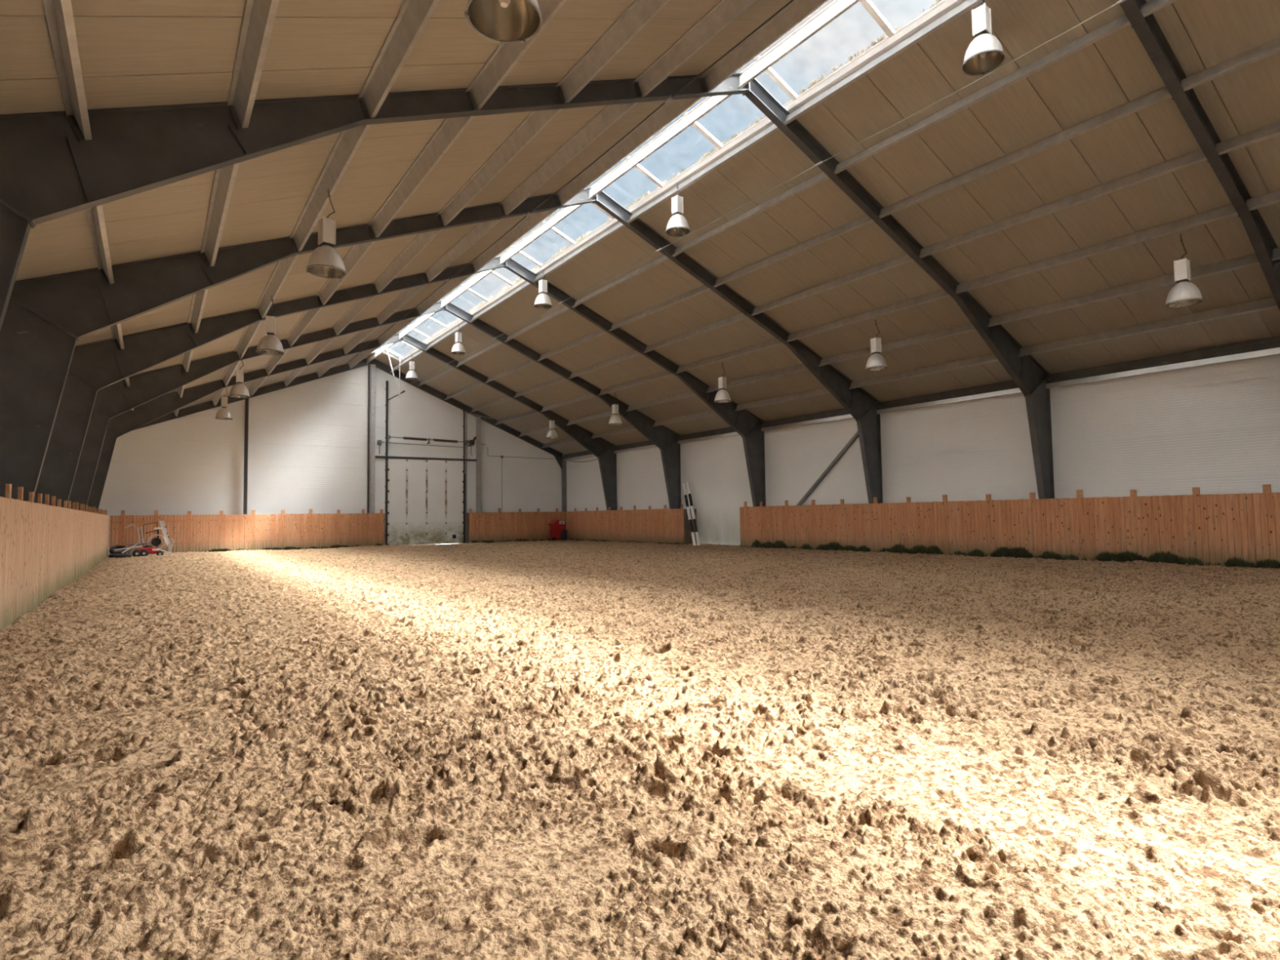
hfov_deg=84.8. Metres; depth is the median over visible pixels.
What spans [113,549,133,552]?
pipe
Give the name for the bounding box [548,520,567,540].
machine
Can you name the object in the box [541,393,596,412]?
roof purlin
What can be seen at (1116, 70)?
ceiling
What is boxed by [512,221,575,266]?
window
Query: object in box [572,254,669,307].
purlin
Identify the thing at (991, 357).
roof purlin
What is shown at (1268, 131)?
purlin
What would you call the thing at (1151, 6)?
roof purlin
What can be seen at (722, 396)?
pendant lamp
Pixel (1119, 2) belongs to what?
overhead cable
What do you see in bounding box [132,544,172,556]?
red mower
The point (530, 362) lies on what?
roof purlin
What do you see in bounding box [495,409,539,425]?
roof purlin
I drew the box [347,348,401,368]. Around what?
ceiling
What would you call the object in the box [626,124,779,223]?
roof purlin
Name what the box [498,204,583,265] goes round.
ridge purlin
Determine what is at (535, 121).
roof purlin
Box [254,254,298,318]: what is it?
roof purlin
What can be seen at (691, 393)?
roof purlin
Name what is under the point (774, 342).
purlin
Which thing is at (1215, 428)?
wall
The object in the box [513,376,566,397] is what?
roof purlin
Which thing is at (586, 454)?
beam
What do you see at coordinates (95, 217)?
roof purlin
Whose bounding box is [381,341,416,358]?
window
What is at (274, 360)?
roof purlin
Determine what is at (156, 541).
exercise bike
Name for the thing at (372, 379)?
column
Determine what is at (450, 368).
roof purlin
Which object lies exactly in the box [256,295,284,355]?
pendant lamp
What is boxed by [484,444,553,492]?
cable conduit
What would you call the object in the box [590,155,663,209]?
window
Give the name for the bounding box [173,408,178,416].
roof purlin
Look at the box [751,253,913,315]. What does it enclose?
purlin
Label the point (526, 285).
roof purlin
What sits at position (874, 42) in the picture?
moss
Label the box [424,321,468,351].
roof purlin
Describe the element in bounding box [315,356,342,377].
roof purlin
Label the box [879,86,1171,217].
roof purlin
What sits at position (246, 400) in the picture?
column
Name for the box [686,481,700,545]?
pole
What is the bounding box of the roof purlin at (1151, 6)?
[1140,0,1177,17]
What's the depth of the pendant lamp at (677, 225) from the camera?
17.56 m
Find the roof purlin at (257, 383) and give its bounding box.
[248,376,267,395]
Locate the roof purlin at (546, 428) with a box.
[518,424,559,436]
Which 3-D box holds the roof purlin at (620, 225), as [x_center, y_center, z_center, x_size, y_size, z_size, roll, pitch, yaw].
[-1.979,-7.145,22.045,0.235,0.271,5.870,1,-4,-35]
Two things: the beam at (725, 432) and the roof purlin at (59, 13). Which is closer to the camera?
the roof purlin at (59, 13)
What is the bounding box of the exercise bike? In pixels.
[124,524,165,555]
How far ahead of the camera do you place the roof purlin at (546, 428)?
41.45 m
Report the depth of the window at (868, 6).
13.00 m
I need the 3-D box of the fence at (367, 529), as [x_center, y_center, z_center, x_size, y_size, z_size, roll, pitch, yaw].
[-18.335,2.535,33.814,11.600,2.220,0.123,1,-4,-35]
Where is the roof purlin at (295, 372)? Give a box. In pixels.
[282,365,306,386]
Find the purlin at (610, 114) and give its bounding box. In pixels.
[499,102,636,215]
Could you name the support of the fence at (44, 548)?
on the floor
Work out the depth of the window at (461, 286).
27.91 m
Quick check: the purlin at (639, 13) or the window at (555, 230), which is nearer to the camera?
the purlin at (639, 13)
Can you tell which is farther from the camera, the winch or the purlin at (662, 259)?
the winch
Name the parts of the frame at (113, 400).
knee plate, knee plate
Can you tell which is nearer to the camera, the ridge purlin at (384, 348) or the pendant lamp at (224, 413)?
the pendant lamp at (224, 413)
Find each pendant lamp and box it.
[214,383,232,420]
[228,354,250,398]
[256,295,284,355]
[306,188,346,279]
[405,354,417,380]
[450,324,466,355]
[464,0,542,44]
[533,269,552,309]
[546,410,557,438]
[608,392,622,425]
[665,182,690,237]
[714,362,731,403]
[865,319,888,371]
[961,0,1005,75]
[1164,234,1204,308]
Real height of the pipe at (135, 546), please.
0.150 m
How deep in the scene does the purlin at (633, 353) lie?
29.35 m
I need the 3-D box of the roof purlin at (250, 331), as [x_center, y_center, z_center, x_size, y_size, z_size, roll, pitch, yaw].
[-12.268,-4.482,21.900,0.235,0.271,5.860,1,-4,-35]
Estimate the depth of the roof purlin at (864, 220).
18.59 m
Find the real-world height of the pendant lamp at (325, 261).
1.457 m
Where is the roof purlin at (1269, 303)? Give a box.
[1017,297,1278,356]
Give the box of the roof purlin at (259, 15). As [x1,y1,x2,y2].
[226,0,279,128]
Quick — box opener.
[386,350,399,397]
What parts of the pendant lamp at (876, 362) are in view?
lamp shade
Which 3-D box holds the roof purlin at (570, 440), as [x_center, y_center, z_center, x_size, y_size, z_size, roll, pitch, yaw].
[-4.397,-2.299,41.745,0.235,0.271,6.030,1,-4,-35]
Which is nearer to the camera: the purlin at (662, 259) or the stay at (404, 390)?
the purlin at (662, 259)
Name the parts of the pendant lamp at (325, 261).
lamp shade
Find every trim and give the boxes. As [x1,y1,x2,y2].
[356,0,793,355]
[400,0,966,362]
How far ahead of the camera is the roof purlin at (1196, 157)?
14.46 m
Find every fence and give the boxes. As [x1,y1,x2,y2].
[0,484,109,631]
[109,509,384,554]
[468,508,564,542]
[565,504,684,544]
[739,484,1279,566]
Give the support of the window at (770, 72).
attached to the trim at (946, 6)
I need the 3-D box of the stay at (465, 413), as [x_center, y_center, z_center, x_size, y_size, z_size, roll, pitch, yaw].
[-9.454,-3.772,41.229,1.730,0.439,0.045,-1,-3,12]
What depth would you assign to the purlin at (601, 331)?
28.48 m
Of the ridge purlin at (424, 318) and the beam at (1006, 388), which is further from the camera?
the ridge purlin at (424, 318)
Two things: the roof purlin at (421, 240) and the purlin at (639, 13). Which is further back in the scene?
the roof purlin at (421, 240)
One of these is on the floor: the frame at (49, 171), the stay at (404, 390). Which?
the frame at (49, 171)
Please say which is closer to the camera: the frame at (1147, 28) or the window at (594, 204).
the frame at (1147, 28)
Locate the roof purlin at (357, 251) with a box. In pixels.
[316,240,375,305]
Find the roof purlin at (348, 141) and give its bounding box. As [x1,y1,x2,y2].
[289,124,370,251]
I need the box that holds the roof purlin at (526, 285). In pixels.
[469,281,531,322]
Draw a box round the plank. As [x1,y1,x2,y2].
[159,520,173,551]
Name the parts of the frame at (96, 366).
knee plate, knee plate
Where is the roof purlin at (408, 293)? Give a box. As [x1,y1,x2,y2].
[374,284,426,324]
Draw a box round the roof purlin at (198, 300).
[187,288,208,333]
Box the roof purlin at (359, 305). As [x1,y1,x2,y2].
[331,295,377,335]
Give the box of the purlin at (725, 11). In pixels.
[633,0,755,97]
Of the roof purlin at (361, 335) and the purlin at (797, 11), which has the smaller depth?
the purlin at (797, 11)
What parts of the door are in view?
track post, opener motor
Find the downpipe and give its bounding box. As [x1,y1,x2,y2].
[367,364,369,513]
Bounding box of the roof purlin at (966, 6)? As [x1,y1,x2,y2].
[783,0,985,124]
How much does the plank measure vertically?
1.553 m
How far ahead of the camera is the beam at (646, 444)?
38.38 m
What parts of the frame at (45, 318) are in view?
knee plate, knee plate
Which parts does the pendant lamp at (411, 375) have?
lamp shade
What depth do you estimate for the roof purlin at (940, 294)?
20.35 m
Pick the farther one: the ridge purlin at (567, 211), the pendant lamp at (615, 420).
the pendant lamp at (615, 420)
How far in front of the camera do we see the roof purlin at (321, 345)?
28.90 m
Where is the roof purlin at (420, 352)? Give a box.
[389,350,423,373]
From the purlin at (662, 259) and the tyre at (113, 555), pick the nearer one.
the purlin at (662, 259)
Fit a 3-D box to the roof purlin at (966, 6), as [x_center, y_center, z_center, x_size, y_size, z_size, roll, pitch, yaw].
[4.756,-7.734,12.392,0.235,0.271,5.860,1,-4,-35]
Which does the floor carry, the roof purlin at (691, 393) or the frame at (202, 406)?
the frame at (202, 406)
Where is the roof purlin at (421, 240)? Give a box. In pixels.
[372,229,442,293]
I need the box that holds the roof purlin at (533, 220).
[471,208,557,271]
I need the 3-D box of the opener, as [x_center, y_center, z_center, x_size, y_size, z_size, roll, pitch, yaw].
[-13.132,-5.647,37.308,0.713,2.491,0.044,1,-4,-35]
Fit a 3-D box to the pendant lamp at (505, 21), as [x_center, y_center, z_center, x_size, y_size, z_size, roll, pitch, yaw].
[-1.143,-4.574,5.890,0.626,1.457,0.624,-4,-4,45]
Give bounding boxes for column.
[243,398,248,530]
[368,364,375,513]
[475,416,480,512]
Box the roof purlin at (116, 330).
[110,323,124,349]
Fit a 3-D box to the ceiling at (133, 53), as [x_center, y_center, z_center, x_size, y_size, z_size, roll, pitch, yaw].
[-6.551,-5.392,14.682,11.175,4.619,49.000,1,-4,-35]
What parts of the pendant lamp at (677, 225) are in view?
lamp shade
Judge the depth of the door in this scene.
39.82 m
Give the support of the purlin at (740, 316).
attached to the frame at (45, 318)
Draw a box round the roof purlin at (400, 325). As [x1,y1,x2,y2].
[376,316,417,345]
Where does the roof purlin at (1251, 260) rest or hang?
attached to the frame at (1147, 28)
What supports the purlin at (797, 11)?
attached to the frame at (1147, 28)
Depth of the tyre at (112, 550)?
29.71 m
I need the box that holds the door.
[375,380,476,545]
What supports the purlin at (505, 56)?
attached to the frame at (1147, 28)
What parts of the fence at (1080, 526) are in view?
post, post, post, post, post, post, post, post, post, post, post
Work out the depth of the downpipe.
38.02 m
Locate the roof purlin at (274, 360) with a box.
[263,348,289,374]
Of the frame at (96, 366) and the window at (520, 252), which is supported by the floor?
the frame at (96, 366)
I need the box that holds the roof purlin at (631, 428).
[591,426,637,438]
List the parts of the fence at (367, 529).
post, post, post, rail, post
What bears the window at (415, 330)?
attached to the trim at (946, 6)
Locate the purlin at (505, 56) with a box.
[465,0,567,109]
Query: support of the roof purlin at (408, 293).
attached to the frame at (96, 366)
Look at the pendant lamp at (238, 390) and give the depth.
23.35 m
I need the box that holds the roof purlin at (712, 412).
[653,409,717,426]
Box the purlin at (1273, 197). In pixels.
[1246,190,1279,210]
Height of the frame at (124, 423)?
10.591 m
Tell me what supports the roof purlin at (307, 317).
attached to the frame at (96, 366)
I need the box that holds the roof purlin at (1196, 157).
[919,149,1207,257]
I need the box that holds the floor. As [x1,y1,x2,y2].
[0,538,1279,959]
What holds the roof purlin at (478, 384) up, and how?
attached to the frame at (124, 423)
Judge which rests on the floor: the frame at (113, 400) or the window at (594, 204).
the frame at (113, 400)
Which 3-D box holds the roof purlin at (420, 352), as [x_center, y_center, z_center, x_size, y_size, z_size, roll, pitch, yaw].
[-12.129,-6.256,36.592,0.235,0.271,6.030,1,-4,-35]
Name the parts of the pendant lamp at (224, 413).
lamp shade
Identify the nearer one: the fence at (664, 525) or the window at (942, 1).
the window at (942, 1)
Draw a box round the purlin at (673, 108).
[555,97,702,205]
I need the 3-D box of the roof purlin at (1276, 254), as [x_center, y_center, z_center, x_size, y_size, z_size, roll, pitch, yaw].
[14.611,-4.735,11.796,0.235,0.271,6.020,1,-4,-35]
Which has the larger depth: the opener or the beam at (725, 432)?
the opener
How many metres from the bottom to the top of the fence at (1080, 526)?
2.220 m
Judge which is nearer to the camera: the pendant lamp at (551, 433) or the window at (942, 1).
the window at (942, 1)
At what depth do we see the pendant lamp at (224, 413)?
28.34 m
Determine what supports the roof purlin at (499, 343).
attached to the frame at (113, 400)
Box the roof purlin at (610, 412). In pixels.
[566,410,613,425]
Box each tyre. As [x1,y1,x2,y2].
[108,553,127,557]
[109,545,127,553]
[115,554,132,557]
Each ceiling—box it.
[0,0,791,408]
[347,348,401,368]
[395,0,1279,454]
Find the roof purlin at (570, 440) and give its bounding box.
[542,438,576,448]
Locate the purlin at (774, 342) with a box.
[675,338,782,373]
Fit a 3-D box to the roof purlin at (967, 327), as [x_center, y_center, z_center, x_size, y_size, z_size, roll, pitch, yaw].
[7.833,-4.142,21.511,0.235,0.271,5.860,1,-4,-35]
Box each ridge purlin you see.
[366,342,395,364]
[398,311,437,339]
[440,269,494,309]
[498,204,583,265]
[587,94,732,199]
[737,0,860,88]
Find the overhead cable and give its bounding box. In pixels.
[410,0,1126,383]
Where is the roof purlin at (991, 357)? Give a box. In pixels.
[848,353,998,389]
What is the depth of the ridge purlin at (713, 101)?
16.23 m
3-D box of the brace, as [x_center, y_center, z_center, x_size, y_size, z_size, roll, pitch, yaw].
[6.992,0.243,28.023,0.130,4.822,5.547,1,-4,-35]
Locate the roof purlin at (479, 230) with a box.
[423,218,502,281]
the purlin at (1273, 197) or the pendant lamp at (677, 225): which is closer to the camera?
the purlin at (1273, 197)
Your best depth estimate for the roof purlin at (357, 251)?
17.62 m
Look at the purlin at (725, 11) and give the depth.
11.35 m
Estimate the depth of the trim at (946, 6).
15.65 m
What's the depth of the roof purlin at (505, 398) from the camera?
39.20 m
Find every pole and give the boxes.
[682,483,696,545]
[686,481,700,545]
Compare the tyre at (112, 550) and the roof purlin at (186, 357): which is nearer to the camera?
the roof purlin at (186, 357)
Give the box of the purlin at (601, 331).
[537,328,606,360]
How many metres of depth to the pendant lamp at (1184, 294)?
14.16 m
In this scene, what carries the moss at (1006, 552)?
on the floor
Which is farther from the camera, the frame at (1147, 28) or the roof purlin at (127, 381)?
the roof purlin at (127, 381)
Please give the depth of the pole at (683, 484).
33.33 m
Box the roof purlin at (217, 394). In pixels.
[210,387,225,405]
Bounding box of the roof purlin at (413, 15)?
[357,0,439,117]
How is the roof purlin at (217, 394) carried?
attached to the frame at (124, 423)
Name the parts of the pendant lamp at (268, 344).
lamp shade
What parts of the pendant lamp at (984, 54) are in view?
bulb, lamp shade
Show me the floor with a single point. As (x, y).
(567, 749)
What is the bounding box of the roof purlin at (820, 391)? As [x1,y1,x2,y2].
[734,386,830,411]
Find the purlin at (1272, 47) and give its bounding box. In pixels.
[1181,37,1279,91]
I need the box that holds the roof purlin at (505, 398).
[470,395,511,413]
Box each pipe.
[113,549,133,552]
[114,546,142,550]
[121,543,137,553]
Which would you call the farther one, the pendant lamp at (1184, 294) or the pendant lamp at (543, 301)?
the pendant lamp at (543, 301)
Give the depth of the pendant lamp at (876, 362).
20.16 m
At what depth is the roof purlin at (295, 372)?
33.90 m
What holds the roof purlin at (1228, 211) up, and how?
attached to the frame at (1147, 28)
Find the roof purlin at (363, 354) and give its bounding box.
[346,346,378,368]
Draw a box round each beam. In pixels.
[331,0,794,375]
[563,450,595,461]
[613,440,657,453]
[677,426,739,444]
[760,408,853,431]
[876,380,1022,413]
[1045,336,1279,388]
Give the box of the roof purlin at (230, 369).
[220,360,240,386]
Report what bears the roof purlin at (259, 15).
attached to the frame at (1147, 28)
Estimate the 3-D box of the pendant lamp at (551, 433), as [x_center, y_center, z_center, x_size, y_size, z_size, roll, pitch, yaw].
[-4.606,-2.920,36.642,0.624,1.457,0.626,1,-3,-30]
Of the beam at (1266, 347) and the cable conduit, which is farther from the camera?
the cable conduit
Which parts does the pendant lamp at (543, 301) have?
lamp shade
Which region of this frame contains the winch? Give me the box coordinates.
[377,440,384,453]
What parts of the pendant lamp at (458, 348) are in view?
lamp shade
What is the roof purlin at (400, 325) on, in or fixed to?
attached to the frame at (124, 423)
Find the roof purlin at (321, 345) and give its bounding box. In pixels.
[303,337,335,364]
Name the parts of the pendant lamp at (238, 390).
lamp shade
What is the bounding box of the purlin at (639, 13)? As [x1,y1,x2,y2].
[555,0,670,102]
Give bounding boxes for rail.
[142,521,157,547]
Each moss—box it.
[200,538,559,551]
[413,0,941,349]
[569,538,683,544]
[738,538,1279,568]
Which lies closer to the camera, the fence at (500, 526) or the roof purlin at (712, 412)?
the roof purlin at (712, 412)
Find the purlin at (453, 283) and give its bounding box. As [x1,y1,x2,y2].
[415,273,474,315]
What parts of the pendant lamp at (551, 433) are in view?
lamp shade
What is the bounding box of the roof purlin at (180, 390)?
[175,385,185,397]
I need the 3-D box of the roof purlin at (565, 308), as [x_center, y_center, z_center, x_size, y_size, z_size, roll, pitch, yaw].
[-4.059,-6.190,27.732,0.235,0.271,5.860,1,-4,-35]
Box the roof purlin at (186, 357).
[180,349,193,372]
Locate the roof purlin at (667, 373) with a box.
[598,370,673,395]
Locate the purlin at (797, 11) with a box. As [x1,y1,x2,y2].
[700,0,828,92]
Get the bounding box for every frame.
[0,71,1054,498]
[0,187,882,503]
[33,255,765,507]
[66,301,680,511]
[87,333,617,511]
[133,358,566,523]
[1117,0,1279,310]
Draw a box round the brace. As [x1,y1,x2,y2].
[796,431,858,505]
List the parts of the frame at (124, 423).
knee plate, knee plate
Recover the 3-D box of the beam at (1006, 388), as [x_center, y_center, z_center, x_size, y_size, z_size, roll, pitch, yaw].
[10.370,-2.761,23.197,0.202,0.415,5.850,1,-4,-35]
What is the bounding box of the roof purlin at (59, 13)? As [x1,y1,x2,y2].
[42,0,92,140]
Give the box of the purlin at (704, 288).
[608,284,710,331]
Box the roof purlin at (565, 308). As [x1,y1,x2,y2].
[504,306,570,342]
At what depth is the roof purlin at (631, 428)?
37.39 m
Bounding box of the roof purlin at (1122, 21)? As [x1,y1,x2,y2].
[834,13,1130,173]
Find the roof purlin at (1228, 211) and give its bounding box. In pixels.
[955,204,1238,293]
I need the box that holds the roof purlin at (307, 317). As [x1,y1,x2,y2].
[284,307,322,346]
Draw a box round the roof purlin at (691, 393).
[626,391,696,411]
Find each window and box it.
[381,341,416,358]
[396,0,895,333]
[400,325,431,348]
[408,315,448,338]
[442,284,488,313]
[462,271,513,301]
[500,245,542,284]
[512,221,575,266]
[545,202,614,244]
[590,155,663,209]
[629,111,723,186]
[686,56,797,147]
[894,0,946,34]
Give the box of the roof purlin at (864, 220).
[712,214,873,287]
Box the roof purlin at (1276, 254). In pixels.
[1271,247,1279,260]
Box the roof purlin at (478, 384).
[444,381,484,399]
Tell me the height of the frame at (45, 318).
10.591 m
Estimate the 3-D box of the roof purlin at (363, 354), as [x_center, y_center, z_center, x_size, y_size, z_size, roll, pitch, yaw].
[-13.964,-6.298,35.314,0.235,0.271,6.030,1,-4,-35]
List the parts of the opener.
rod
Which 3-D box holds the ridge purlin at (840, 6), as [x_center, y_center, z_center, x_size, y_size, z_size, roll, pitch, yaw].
[3.686,-8.125,11.669,0.160,0.270,5.850,1,-4,-35]
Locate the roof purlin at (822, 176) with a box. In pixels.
[671,171,829,257]
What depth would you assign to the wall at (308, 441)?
36.63 m
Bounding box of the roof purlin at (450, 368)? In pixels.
[417,366,454,386]
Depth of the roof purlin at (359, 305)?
23.91 m
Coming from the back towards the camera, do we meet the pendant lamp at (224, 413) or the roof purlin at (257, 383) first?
the roof purlin at (257, 383)
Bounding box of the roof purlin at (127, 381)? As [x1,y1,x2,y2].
[124,377,129,386]
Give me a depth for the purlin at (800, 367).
26.15 m
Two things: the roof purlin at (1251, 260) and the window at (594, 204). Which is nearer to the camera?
the roof purlin at (1251, 260)
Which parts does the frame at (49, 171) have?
knee plate, apex plate, knee plate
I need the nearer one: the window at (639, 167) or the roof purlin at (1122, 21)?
the roof purlin at (1122, 21)
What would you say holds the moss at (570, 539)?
on the floor
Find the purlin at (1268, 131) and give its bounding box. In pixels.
[1215,121,1279,155]
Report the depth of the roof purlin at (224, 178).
11.52 m
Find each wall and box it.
[98,364,564,555]
[566,354,1279,559]
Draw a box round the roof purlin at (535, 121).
[437,108,562,226]
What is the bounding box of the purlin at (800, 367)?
[706,364,808,392]
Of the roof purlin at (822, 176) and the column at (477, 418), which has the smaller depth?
the roof purlin at (822, 176)
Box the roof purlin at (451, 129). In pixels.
[367,115,475,237]
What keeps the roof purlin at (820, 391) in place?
attached to the frame at (45, 318)
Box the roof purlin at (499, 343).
[455,341,503,367]
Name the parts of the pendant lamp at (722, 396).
lamp shade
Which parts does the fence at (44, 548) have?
post, post, post, post, post, post, post, post, post, post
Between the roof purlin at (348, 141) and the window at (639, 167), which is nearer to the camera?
the roof purlin at (348, 141)
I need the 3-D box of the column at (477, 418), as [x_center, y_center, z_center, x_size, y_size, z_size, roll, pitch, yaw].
[-9.585,0.048,41.577,0.320,7.650,0.210,1,-4,-35]
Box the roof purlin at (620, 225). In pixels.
[533,222,625,282]
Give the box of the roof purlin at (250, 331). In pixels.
[234,320,262,359]
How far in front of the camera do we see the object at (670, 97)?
14.20 m
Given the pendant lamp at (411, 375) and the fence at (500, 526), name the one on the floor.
the fence at (500, 526)
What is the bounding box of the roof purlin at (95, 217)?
[86,204,114,284]
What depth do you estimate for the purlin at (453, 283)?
25.77 m
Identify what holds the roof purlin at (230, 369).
attached to the frame at (124, 423)
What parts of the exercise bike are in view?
frame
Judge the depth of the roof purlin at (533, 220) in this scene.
20.76 m
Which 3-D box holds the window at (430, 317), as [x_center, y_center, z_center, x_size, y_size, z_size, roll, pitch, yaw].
[-9.823,-7.101,32.505,1.187,0.535,2.355,1,-4,-35]
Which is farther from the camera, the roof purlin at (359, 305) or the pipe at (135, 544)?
the pipe at (135, 544)
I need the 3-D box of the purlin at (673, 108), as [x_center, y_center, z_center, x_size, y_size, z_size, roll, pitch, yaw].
[-0.445,-7.481,15.939,0.235,0.271,5.860,1,-4,-35]
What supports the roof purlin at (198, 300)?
attached to the frame at (45, 318)
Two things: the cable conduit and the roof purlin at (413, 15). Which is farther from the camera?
the cable conduit
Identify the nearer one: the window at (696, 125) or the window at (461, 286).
the window at (696, 125)
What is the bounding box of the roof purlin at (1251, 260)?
[987,253,1259,327]
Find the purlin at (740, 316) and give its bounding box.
[643,312,747,352]
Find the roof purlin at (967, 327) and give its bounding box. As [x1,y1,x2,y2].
[817,322,976,366]
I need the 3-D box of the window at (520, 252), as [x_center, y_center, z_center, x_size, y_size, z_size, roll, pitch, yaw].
[-4.485,-7.569,24.855,1.187,0.535,2.355,1,-4,-35]
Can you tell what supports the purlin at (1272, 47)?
attached to the frame at (1147, 28)
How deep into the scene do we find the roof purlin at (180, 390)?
27.30 m
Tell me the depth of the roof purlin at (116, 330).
16.71 m
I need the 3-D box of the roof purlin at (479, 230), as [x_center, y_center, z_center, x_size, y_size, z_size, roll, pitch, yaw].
[-5.085,-6.584,19.843,0.235,0.271,5.870,1,-4,-35]
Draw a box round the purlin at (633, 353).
[568,350,641,378]
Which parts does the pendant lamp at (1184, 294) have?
lamp shade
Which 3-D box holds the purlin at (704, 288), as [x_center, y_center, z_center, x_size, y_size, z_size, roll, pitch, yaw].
[0.598,-5.826,23.763,0.235,0.271,5.870,1,-4,-35]
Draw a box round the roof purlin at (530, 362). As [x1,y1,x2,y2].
[484,359,536,382]
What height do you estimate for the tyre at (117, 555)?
0.170 m
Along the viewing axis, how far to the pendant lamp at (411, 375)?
35.49 m
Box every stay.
[386,390,404,403]
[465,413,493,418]
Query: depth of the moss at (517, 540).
34.98 m
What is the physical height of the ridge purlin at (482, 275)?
0.270 m
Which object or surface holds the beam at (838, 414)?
attached to the frame at (45, 318)
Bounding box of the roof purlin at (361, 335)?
[341,326,377,354]
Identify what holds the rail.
on the floor
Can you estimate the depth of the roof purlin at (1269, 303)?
17.23 m
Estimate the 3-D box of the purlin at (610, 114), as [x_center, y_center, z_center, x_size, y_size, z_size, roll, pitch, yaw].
[-1.716,-6.879,15.015,0.235,0.271,5.860,1,-4,-35]
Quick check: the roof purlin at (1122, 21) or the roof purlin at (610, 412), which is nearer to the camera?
the roof purlin at (1122, 21)
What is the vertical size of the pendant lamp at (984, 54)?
1.297 m
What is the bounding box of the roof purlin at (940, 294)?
[786,288,950,342]
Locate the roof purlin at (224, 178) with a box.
[200,162,239,266]
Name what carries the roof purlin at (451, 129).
attached to the frame at (49, 171)
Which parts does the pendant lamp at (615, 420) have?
lamp shade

